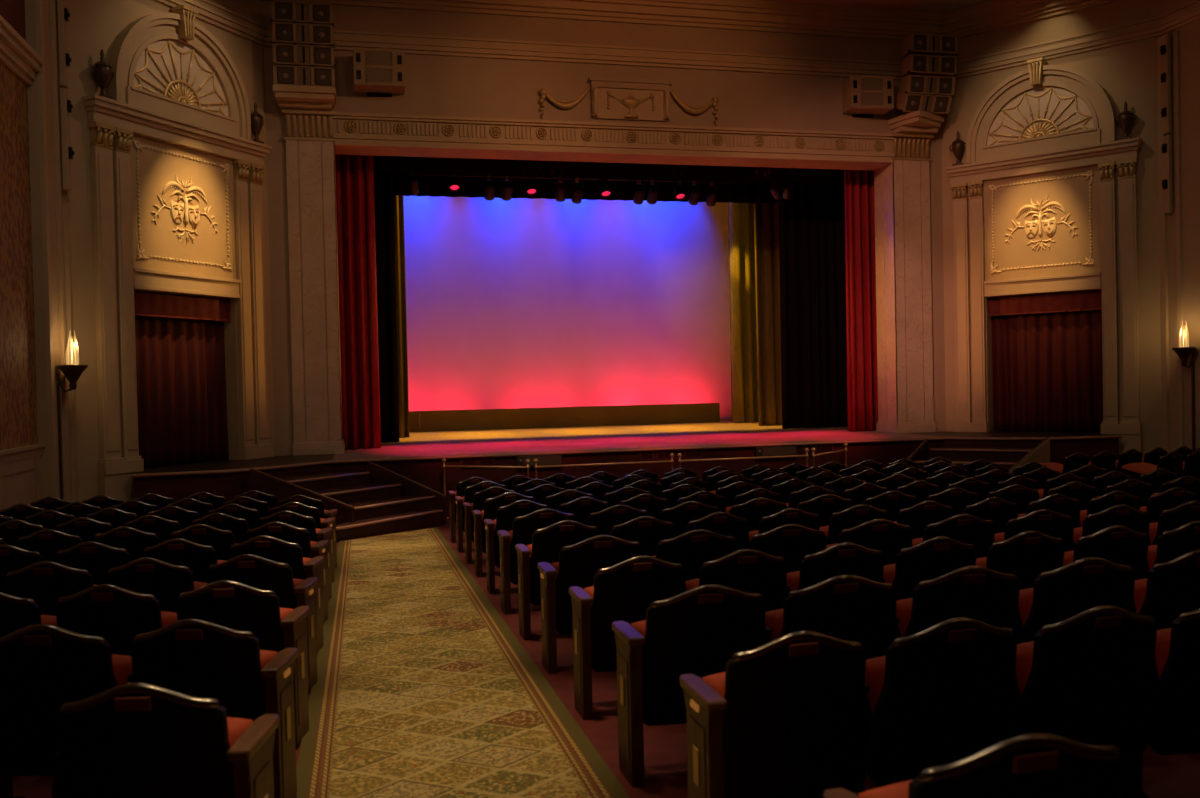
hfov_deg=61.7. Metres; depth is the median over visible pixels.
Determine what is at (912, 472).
seat
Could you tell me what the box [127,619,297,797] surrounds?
seat
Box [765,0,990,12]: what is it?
ceiling
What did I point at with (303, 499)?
seat
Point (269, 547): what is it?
seat
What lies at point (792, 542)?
seat
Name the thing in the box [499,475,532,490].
seat
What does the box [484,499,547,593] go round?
seat
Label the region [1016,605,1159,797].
seat
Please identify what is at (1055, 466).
seat cushion
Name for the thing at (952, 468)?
seat
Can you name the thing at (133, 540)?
seat
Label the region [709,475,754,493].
seat
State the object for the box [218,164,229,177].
flower
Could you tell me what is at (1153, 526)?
seat cushion
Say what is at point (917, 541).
seat cushion
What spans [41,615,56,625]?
seat cushion
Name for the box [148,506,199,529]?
seat
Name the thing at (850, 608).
seat
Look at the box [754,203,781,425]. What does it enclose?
drape
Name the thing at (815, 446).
vent
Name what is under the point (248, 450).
pilaster
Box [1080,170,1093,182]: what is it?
flower
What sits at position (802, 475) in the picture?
seat
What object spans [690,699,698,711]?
light
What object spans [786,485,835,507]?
seat
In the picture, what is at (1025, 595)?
seat cushion
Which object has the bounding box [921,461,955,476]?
seat
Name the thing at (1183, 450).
seat
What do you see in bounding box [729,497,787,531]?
seat
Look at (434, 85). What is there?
wall
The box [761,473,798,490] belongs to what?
seat
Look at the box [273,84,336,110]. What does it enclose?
shelf
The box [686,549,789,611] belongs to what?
seat
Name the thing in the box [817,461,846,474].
seat
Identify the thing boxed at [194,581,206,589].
seat cushion
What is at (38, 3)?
trim
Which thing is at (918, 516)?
seat
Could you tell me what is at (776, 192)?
stage light
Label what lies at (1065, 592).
seat
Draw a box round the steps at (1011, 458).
[907,437,1049,473]
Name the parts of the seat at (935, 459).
crest rail, backrest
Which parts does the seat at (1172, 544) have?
crest rail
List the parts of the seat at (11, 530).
crest rail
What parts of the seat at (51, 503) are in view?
crest rail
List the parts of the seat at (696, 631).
row plate, armrest, panel, backrest, crest rail, armrest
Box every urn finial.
[92,49,113,98]
[250,102,263,143]
[949,131,965,165]
[1115,101,1136,139]
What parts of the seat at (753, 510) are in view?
crest rail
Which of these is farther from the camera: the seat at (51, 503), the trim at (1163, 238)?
the trim at (1163, 238)
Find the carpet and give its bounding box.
[296,527,629,797]
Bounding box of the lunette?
[107,5,250,139]
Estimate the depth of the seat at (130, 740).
2.81 m
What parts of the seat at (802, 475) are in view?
backrest, crest rail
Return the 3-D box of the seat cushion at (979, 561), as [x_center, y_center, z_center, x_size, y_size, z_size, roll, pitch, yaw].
[2.319,1.120,5.716,0.482,0.451,0.111,-1,1,-13]
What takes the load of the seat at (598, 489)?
on the floor
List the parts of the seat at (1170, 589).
crest rail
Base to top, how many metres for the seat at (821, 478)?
0.791 m
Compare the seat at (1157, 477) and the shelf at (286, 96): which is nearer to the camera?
the seat at (1157, 477)
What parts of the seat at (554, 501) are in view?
crest rail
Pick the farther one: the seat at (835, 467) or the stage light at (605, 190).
the stage light at (605, 190)
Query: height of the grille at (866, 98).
0.215 m
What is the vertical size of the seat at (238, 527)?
0.791 m
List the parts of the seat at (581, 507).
crest rail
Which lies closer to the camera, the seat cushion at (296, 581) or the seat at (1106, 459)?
the seat cushion at (296, 581)
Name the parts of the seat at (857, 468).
backrest, crest rail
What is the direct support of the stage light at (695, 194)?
hanging from the pipe
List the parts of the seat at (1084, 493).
crest rail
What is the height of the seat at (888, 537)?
0.789 m
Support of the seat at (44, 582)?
on the floor
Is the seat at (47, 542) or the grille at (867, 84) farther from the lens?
the grille at (867, 84)
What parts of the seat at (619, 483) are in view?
crest rail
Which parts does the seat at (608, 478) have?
crest rail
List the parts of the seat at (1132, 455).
crest rail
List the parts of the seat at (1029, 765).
armrest, backrest, crest rail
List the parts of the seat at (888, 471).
crest rail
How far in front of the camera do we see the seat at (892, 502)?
8.40 m
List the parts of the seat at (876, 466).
crest rail, backrest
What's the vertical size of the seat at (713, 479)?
0.789 m
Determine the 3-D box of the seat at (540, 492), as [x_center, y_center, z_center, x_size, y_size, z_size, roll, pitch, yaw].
[-0.589,1.286,10.719,0.539,0.791,0.375,-1,1,-13]
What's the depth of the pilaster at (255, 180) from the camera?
15.69 m
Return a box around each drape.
[373,156,843,183]
[374,171,398,442]
[393,172,777,203]
[393,195,408,437]
[728,202,757,422]
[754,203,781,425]
[778,182,847,428]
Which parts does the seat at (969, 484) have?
crest rail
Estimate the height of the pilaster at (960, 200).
4.580 m
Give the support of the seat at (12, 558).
on the floor
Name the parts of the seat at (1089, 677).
crest rail, frame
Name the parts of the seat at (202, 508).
crest rail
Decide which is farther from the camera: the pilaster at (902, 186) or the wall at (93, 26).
the pilaster at (902, 186)
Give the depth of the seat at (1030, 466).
11.88 m
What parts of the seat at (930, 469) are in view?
crest rail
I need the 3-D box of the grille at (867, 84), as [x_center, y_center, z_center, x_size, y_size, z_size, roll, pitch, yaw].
[4.870,-5.634,18.009,0.416,0.215,0.010,-1,1,-8]
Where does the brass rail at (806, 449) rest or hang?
on the floor
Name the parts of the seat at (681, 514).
crest rail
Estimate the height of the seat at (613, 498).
0.789 m
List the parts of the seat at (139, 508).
crest rail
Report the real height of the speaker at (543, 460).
0.169 m
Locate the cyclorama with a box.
[404,196,731,419]
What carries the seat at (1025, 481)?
on the floor
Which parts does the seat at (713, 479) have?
crest rail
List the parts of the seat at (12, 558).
crest rail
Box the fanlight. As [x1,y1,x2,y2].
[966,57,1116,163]
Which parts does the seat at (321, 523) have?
crest rail, backrest, armrest, panel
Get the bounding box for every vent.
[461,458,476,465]
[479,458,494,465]
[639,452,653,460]
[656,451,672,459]
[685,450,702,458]
[803,445,816,453]
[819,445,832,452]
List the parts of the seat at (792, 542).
crest rail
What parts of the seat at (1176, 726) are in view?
crest rail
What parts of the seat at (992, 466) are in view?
crest rail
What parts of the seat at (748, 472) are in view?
crest rail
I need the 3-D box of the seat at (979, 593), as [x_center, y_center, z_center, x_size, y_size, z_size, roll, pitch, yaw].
[1.602,1.121,4.544,0.611,0.789,0.372,-1,1,-13]
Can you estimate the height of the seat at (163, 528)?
0.791 m
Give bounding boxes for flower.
[133,139,146,155]
[137,243,148,258]
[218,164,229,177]
[221,256,231,270]
[989,185,1000,195]
[990,263,1001,273]
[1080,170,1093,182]
[1082,254,1094,264]
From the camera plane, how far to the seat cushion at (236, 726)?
3.01 m
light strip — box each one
[57,0,74,202]
[1160,33,1172,222]
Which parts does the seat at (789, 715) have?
row plate, panel, armrest, crest rail, frame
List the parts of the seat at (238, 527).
crest rail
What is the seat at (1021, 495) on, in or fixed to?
on the floor
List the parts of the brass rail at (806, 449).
handrail, post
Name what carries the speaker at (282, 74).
on the shelf at (286, 96)
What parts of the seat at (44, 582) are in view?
crest rail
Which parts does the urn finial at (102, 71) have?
lid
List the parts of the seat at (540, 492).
crest rail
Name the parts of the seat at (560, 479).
crest rail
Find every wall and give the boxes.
[0,0,37,449]
[25,0,274,501]
[262,0,945,455]
[941,0,1199,457]
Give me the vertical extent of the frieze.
0.510 m
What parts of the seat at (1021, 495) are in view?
crest rail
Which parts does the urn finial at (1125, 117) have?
lid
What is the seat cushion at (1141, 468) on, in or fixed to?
on the seat at (1172, 461)
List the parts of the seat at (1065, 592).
crest rail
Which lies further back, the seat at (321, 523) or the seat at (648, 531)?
the seat at (321, 523)
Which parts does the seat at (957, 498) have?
crest rail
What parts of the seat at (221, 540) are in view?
crest rail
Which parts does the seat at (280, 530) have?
crest rail, backrest, panel, armrest, row plate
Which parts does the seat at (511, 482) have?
crest rail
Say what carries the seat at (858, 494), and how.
on the floor
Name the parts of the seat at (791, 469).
crest rail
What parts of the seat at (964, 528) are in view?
crest rail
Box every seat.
[0,503,44,520]
[0,515,13,522]
[0,519,44,546]
[0,544,43,593]
[0,592,56,636]
[0,624,132,797]
[4,561,94,615]
[17,529,82,561]
[24,509,75,529]
[30,497,71,510]
[52,683,278,797]
[55,517,113,541]
[55,541,130,584]
[55,584,176,655]
[56,502,101,517]
[82,495,122,508]
[87,508,138,527]
[93,526,159,560]
[106,557,206,612]
[112,500,158,517]
[124,515,181,542]
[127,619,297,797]
[133,493,175,508]
[142,538,224,582]
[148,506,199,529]
[167,498,213,517]
[169,524,236,560]
[176,580,309,749]
[184,492,225,509]
[191,513,248,543]
[207,504,259,528]
[207,554,317,695]
[221,496,268,517]
[228,535,323,655]
[234,490,276,509]
[245,521,328,624]
[258,510,331,600]
[268,502,334,582]
[277,494,336,568]
[448,476,490,542]
[455,481,506,552]
[463,486,514,563]
[472,492,535,577]
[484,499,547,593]
[497,508,576,614]
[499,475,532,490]
[515,479,556,494]
[515,520,598,639]
[524,484,564,503]
[537,535,642,673]
[543,473,575,487]
[544,489,594,510]
[558,496,609,524]
[564,476,604,489]
[569,555,685,719]
[575,481,614,500]
[587,504,649,534]
[588,471,617,485]
[603,486,651,506]
[610,516,675,555]
[612,474,652,490]
[612,584,771,786]
[618,493,668,518]
[623,479,662,497]
[624,469,657,482]
[652,529,736,590]
[658,468,696,482]
[659,472,697,489]
[659,501,719,536]
[660,484,706,507]
[669,477,708,491]
[676,491,725,511]
[680,631,871,797]
[686,512,749,549]
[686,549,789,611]
[700,466,735,480]
[705,470,743,490]
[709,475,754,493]
[716,481,761,506]
[726,488,780,512]
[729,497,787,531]
[741,464,767,478]
[749,508,819,538]
[749,524,826,572]
[750,468,787,485]
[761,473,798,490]
[765,575,900,659]
[770,479,814,502]
[779,463,808,476]
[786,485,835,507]
[787,542,884,591]
[794,466,830,480]
[797,494,853,526]
[805,471,841,486]
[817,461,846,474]
[820,504,888,544]
[823,476,866,497]
[823,734,1124,797]
[826,519,912,565]
[838,464,873,476]
[842,483,887,504]
[851,469,885,483]
[854,460,882,471]
[862,491,917,521]
[865,618,1020,787]
[874,474,916,490]
[880,463,913,476]
[883,536,975,600]
[887,458,917,468]
[893,467,927,480]
[895,480,939,503]
[895,500,954,538]
[896,566,1022,643]
[912,514,994,558]
[919,457,951,469]
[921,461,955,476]
[925,471,965,491]
[925,487,978,514]
[933,465,968,477]
[946,478,989,501]
[962,459,995,477]
[962,497,1018,533]
[971,463,1008,477]
[974,469,1013,491]
[976,531,1064,589]
[987,484,1038,513]
[989,475,1038,493]
[994,509,1073,551]
[1013,462,1046,475]
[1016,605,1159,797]
[1018,493,1080,527]
[1019,557,1136,642]
[1023,467,1060,489]
[1038,473,1085,499]
[1040,452,1088,473]
[1046,481,1096,510]
[1064,525,1148,579]
[1069,465,1106,485]
[1073,505,1150,545]
[1080,490,1140,526]
[1089,450,1115,472]
[1091,471,1131,496]
[1097,478,1152,506]
[1116,449,1141,478]
[1122,451,1182,477]
[1134,549,1199,629]
[1137,468,1177,492]
[1140,487,1198,522]
[1141,447,1167,474]
[1148,520,1199,569]
[1149,500,1199,544]
[1149,609,1199,754]
[1153,475,1199,500]
[1171,445,1191,461]
[1183,450,1199,478]
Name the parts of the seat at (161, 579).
crest rail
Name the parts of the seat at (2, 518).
crest rail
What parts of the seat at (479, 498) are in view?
armrest, panel, backrest, crest rail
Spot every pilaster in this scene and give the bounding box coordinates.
[88,121,126,501]
[111,127,143,500]
[232,159,258,459]
[247,163,273,457]
[282,109,344,455]
[874,133,935,433]
[950,182,972,431]
[967,180,988,431]
[1098,161,1119,434]
[1116,158,1141,454]
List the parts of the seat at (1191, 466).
crest rail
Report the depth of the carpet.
5.32 m
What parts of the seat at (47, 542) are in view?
crest rail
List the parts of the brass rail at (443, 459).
post, handrail, post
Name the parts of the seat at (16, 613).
crest rail, backrest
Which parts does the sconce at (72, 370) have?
lamp shade, lamp shade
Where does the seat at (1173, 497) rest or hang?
on the floor
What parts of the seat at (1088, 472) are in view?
crest rail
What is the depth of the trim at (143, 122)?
14.11 m
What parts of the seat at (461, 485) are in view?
armrest, panel, backrest, crest rail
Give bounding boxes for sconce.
[56,330,87,499]
[1172,321,1195,452]
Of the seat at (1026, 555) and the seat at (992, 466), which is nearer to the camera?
the seat at (1026, 555)
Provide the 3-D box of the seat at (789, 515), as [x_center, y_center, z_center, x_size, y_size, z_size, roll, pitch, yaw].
[1.351,1.175,7.355,0.553,0.792,0.375,-1,1,-13]
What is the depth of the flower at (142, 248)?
13.75 m
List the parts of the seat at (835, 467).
crest rail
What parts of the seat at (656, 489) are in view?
crest rail, backrest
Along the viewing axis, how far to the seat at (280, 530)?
7.33 m
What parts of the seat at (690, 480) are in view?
crest rail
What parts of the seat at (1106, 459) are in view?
crest rail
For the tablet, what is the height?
0.770 m
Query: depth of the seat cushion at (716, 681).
3.36 m
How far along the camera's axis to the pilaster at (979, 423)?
18.37 m
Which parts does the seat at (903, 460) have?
crest rail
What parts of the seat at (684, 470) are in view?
crest rail, backrest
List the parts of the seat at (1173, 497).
crest rail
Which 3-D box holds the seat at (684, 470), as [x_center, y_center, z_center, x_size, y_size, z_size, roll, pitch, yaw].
[1.016,1.274,13.012,0.532,0.791,0.375,-1,1,-13]
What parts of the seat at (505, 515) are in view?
armrest, panel, backrest, crest rail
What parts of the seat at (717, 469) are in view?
crest rail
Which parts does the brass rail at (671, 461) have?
post, handrail, post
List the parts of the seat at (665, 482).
crest rail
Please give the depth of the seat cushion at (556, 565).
6.07 m
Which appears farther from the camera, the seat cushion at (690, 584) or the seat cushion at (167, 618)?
the seat cushion at (690, 584)
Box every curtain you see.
[135,316,228,466]
[335,154,380,448]
[844,170,877,430]
[992,310,1102,431]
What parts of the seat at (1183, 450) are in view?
crest rail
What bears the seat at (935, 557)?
on the floor
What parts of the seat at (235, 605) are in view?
crest rail, backrest, armrest, panel, row plate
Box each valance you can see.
[134,291,230,320]
[988,290,1101,315]
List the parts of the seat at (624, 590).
row plate, armrest, panel, backrest, crest rail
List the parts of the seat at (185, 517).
crest rail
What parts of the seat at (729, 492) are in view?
crest rail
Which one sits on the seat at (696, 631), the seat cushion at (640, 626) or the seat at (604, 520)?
the seat cushion at (640, 626)
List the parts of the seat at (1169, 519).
crest rail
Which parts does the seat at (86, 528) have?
crest rail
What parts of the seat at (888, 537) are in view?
crest rail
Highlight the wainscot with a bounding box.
[0,444,44,509]
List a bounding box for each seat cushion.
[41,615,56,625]
[112,654,132,684]
[161,611,176,626]
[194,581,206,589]
[227,717,252,747]
[260,650,277,667]
[280,607,292,619]
[293,578,303,587]
[303,557,311,563]
[526,544,540,606]
[551,562,572,634]
[584,586,615,672]
[631,620,660,725]
[686,578,698,590]
[702,672,724,697]
[749,530,757,538]
[765,609,782,640]
[787,571,799,591]
[820,526,828,535]
[859,780,911,797]
[865,656,885,751]
[883,564,894,583]
[896,598,911,636]
[912,538,922,546]
[976,557,986,567]
[994,532,1003,542]
[1016,641,1033,694]
[1019,588,1032,626]
[1038,489,1043,499]
[1040,463,1062,471]
[1064,551,1073,565]
[1073,527,1082,542]
[1080,510,1086,526]
[1122,463,1156,473]
[1134,579,1146,614]
[1148,545,1156,569]
[1149,522,1157,544]
[1155,628,1170,752]
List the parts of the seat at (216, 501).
crest rail, backrest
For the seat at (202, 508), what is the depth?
10.00 m
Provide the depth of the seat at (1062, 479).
9.85 m
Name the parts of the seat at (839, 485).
crest rail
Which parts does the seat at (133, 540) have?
crest rail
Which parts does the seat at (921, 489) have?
crest rail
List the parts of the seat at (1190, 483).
crest rail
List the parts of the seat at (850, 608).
crest rail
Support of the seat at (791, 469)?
on the floor
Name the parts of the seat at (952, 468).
crest rail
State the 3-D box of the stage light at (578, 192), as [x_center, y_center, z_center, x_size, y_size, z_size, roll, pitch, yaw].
[-0.441,-4.037,19.433,0.249,0.522,0.322,-1,1,-14]
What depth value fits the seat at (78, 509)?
9.96 m
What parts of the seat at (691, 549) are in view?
crest rail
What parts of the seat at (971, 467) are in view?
crest rail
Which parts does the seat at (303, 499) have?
crest rail, backrest, armrest, panel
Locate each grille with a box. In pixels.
[365,51,391,65]
[366,68,392,82]
[524,456,560,465]
[762,447,795,455]
[861,78,882,90]
[861,93,882,104]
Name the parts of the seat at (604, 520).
crest rail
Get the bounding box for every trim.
[0,15,43,84]
[35,0,78,501]
[83,94,271,165]
[155,0,1199,79]
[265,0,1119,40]
[945,137,1141,184]
[1157,30,1184,452]
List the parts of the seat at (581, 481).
crest rail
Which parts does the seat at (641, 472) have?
crest rail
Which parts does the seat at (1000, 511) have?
crest rail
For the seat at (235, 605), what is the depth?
4.62 m
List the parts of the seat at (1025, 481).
backrest, crest rail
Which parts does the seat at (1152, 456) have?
crest rail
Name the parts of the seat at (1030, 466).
crest rail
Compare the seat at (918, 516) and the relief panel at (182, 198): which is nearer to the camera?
the seat at (918, 516)
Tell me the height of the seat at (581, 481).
0.789 m
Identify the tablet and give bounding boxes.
[539,76,718,126]
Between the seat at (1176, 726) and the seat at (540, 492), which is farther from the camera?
the seat at (540, 492)
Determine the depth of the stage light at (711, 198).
20.03 m
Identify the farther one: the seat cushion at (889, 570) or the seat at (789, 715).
the seat cushion at (889, 570)
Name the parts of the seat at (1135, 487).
crest rail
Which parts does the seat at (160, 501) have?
crest rail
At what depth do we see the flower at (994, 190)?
18.19 m
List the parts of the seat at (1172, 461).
backrest, crest rail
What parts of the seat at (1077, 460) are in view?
backrest, crest rail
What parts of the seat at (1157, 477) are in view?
crest rail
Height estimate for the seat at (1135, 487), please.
0.789 m
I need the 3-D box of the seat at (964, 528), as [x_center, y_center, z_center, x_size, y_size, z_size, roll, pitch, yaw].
[2.313,1.133,6.625,0.603,0.789,0.372,-1,1,-13]
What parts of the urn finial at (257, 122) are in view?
lid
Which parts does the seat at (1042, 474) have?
crest rail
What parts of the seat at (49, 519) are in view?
crest rail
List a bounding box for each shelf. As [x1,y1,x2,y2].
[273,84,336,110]
[888,110,943,133]
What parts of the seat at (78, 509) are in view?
crest rail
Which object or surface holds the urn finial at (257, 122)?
on the trim at (143, 122)
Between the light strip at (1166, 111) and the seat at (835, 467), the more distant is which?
the light strip at (1166, 111)
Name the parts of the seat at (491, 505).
armrest, panel, backrest, crest rail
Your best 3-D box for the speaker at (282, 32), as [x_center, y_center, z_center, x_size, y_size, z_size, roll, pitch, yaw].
[-4.679,-5.693,15.881,0.952,0.336,0.450,-1,1,-13]
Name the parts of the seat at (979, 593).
crest rail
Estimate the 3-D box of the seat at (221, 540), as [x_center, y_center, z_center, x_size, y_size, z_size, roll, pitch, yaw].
[-2.913,1.303,7.465,0.552,0.791,0.375,-1,1,-2]
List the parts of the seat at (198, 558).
crest rail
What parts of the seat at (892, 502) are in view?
crest rail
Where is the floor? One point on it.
(665, 746)
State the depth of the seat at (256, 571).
5.52 m
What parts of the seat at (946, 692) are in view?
crest rail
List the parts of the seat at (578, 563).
row plate, armrest, panel, backrest, crest rail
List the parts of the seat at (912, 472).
crest rail, backrest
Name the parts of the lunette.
pane, sill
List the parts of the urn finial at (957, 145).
lid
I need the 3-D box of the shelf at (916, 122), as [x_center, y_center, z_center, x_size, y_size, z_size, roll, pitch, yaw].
[5.886,-5.029,18.333,0.988,0.260,0.738,-1,1,-13]
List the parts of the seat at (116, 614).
crest rail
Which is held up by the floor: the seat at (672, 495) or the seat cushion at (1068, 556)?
the seat at (672, 495)
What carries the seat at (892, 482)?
on the floor
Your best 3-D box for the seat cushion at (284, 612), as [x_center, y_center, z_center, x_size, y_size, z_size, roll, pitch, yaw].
[-1.715,1.226,4.811,0.475,0.451,0.111,-1,1,-2]
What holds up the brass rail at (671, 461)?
on the floor
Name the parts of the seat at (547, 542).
armrest, panel, backrest, crest rail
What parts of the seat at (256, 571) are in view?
crest rail, backrest, armrest, panel, row plate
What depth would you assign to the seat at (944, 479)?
10.59 m
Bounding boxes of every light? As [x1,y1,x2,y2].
[284,668,290,677]
[406,173,419,194]
[448,174,460,191]
[483,174,495,200]
[500,175,512,200]
[525,175,536,195]
[554,176,566,201]
[571,177,583,203]
[599,177,610,197]
[633,178,644,204]
[646,178,658,203]
[673,180,685,200]
[688,180,699,204]
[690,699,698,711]
[705,180,717,206]
[770,182,782,199]
[781,182,792,198]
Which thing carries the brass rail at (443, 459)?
on the floor
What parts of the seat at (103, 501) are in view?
crest rail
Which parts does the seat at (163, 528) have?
crest rail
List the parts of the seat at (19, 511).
crest rail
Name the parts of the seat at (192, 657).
armrest, crest rail, backrest, armrest, panel, row plate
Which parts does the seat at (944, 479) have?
crest rail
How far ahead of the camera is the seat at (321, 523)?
9.14 m
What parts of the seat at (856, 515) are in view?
crest rail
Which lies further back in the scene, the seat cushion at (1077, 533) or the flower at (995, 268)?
the flower at (995, 268)
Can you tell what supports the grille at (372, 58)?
attached to the wall speaker at (378, 72)
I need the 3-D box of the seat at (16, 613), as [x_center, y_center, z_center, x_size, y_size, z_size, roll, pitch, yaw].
[-2.815,1.257,4.732,0.552,0.791,0.375,-1,1,-2]
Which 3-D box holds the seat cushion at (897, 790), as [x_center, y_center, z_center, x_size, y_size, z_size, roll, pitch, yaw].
[0.873,1.109,2.340,0.529,0.451,0.111,-1,1,-13]
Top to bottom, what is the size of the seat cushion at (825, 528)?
0.451 m
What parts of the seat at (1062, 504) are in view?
crest rail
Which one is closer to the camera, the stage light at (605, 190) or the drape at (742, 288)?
the stage light at (605, 190)
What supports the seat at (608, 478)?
on the floor
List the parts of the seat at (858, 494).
crest rail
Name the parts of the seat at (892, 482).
crest rail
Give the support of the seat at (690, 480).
on the floor
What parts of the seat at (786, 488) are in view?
crest rail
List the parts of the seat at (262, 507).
crest rail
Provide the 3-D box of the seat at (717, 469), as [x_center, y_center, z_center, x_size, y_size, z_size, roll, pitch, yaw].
[1.527,1.261,13.133,0.532,0.791,0.375,-1,1,-13]
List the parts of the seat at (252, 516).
crest rail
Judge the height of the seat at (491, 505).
0.802 m
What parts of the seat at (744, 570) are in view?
crest rail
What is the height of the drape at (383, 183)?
7.990 m
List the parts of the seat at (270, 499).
crest rail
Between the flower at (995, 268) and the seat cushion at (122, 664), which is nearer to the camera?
the seat cushion at (122, 664)
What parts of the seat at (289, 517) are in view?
crest rail, backrest, armrest, panel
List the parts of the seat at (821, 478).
crest rail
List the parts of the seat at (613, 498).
crest rail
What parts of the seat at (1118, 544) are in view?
crest rail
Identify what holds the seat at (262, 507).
on the floor
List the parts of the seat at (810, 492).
crest rail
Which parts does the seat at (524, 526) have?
armrest, panel, backrest, crest rail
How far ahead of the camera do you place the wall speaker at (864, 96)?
18.02 m
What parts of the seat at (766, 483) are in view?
crest rail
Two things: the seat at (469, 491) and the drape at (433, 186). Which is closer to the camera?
the seat at (469, 491)
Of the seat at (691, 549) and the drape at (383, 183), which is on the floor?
the seat at (691, 549)
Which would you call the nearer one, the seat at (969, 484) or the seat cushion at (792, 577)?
the seat cushion at (792, 577)
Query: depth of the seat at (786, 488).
10.19 m
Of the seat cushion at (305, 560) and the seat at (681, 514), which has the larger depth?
the seat at (681, 514)
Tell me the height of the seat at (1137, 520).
0.789 m
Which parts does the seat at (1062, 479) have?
crest rail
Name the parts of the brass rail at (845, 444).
handrail, post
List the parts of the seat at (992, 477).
crest rail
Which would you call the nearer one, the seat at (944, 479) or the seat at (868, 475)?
the seat at (944, 479)
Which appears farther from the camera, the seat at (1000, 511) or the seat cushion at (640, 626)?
the seat at (1000, 511)
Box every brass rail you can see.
[442,458,529,518]
[534,453,673,478]
[678,448,808,467]
[811,443,847,466]
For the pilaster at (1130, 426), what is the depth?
16.78 m
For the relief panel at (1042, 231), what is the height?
2.116 m
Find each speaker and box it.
[271,0,333,26]
[271,21,334,47]
[272,43,335,68]
[273,64,335,86]
[353,47,404,96]
[516,455,561,466]
[755,445,796,456]
[842,75,893,117]
[894,92,951,114]
[898,74,955,96]
[901,33,957,56]
[901,54,956,76]
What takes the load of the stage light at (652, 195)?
hanging from the pipe
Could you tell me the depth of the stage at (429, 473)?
15.92 m
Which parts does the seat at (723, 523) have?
crest rail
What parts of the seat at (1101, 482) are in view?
crest rail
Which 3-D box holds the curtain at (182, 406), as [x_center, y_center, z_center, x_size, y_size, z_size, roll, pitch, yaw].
[-6.181,-0.248,14.616,0.148,2.385,1.956,-1,1,24]
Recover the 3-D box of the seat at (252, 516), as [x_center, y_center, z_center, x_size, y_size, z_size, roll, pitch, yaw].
[-3.342,1.345,9.276,0.552,0.791,0.375,-1,1,-2]
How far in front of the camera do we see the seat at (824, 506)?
8.26 m
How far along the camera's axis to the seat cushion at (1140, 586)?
4.80 m
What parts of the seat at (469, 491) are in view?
armrest, panel, backrest, crest rail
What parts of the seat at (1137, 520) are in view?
crest rail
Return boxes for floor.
[12,517,1199,797]
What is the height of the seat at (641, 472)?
0.791 m
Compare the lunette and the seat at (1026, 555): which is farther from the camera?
the lunette
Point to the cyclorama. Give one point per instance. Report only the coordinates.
(515, 302)
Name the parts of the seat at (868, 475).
crest rail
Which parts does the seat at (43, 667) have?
frame, crest rail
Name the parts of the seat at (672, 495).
crest rail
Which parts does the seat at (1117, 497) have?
backrest, crest rail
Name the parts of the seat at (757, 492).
backrest, crest rail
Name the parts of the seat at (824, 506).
crest rail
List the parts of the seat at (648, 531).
crest rail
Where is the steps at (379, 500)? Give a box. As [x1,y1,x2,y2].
[244,461,446,542]
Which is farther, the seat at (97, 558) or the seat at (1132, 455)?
the seat at (1132, 455)
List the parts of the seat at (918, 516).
crest rail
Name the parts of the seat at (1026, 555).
crest rail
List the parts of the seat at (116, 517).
crest rail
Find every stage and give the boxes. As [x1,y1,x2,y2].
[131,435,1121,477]
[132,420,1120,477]
[134,439,1118,516]
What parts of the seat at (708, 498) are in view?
crest rail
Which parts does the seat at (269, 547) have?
crest rail, backrest, armrest, panel, row plate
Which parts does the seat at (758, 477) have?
backrest, crest rail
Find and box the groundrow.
[409,403,719,431]
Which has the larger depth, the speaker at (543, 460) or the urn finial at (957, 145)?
the urn finial at (957, 145)
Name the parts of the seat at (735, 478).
crest rail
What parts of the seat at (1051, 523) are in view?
crest rail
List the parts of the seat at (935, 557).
crest rail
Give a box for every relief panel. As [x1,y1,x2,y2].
[129,134,239,298]
[984,165,1100,296]
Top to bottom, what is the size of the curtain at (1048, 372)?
2.385 m
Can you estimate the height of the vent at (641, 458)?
0.145 m
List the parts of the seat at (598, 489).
crest rail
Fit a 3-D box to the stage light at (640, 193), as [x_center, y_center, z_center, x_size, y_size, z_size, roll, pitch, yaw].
[0.765,-4.073,19.719,0.249,0.512,0.322,-1,1,-11]
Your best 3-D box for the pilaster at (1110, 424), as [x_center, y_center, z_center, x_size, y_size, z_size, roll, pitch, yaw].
[8.617,-1.239,17.009,0.285,5.492,0.168,0,1,40]
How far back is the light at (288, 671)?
3.81 m
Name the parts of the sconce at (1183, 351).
lamp shade, lamp shade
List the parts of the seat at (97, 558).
crest rail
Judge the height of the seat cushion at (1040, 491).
0.451 m
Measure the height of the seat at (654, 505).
0.792 m
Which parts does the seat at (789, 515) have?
backrest, crest rail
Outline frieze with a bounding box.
[332,112,894,162]
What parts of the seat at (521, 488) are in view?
crest rail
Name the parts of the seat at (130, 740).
armrest, crest rail, armrest, panel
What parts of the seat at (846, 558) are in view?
crest rail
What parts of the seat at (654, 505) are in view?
crest rail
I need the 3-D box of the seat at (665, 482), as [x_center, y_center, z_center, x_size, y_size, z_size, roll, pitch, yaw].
[0.928,1.260,12.035,0.580,0.789,0.375,-1,1,-13]
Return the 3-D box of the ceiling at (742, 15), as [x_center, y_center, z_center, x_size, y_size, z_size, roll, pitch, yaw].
[2.810,-6.613,7.549,16.610,0.440,20.736,-1,1,-13]

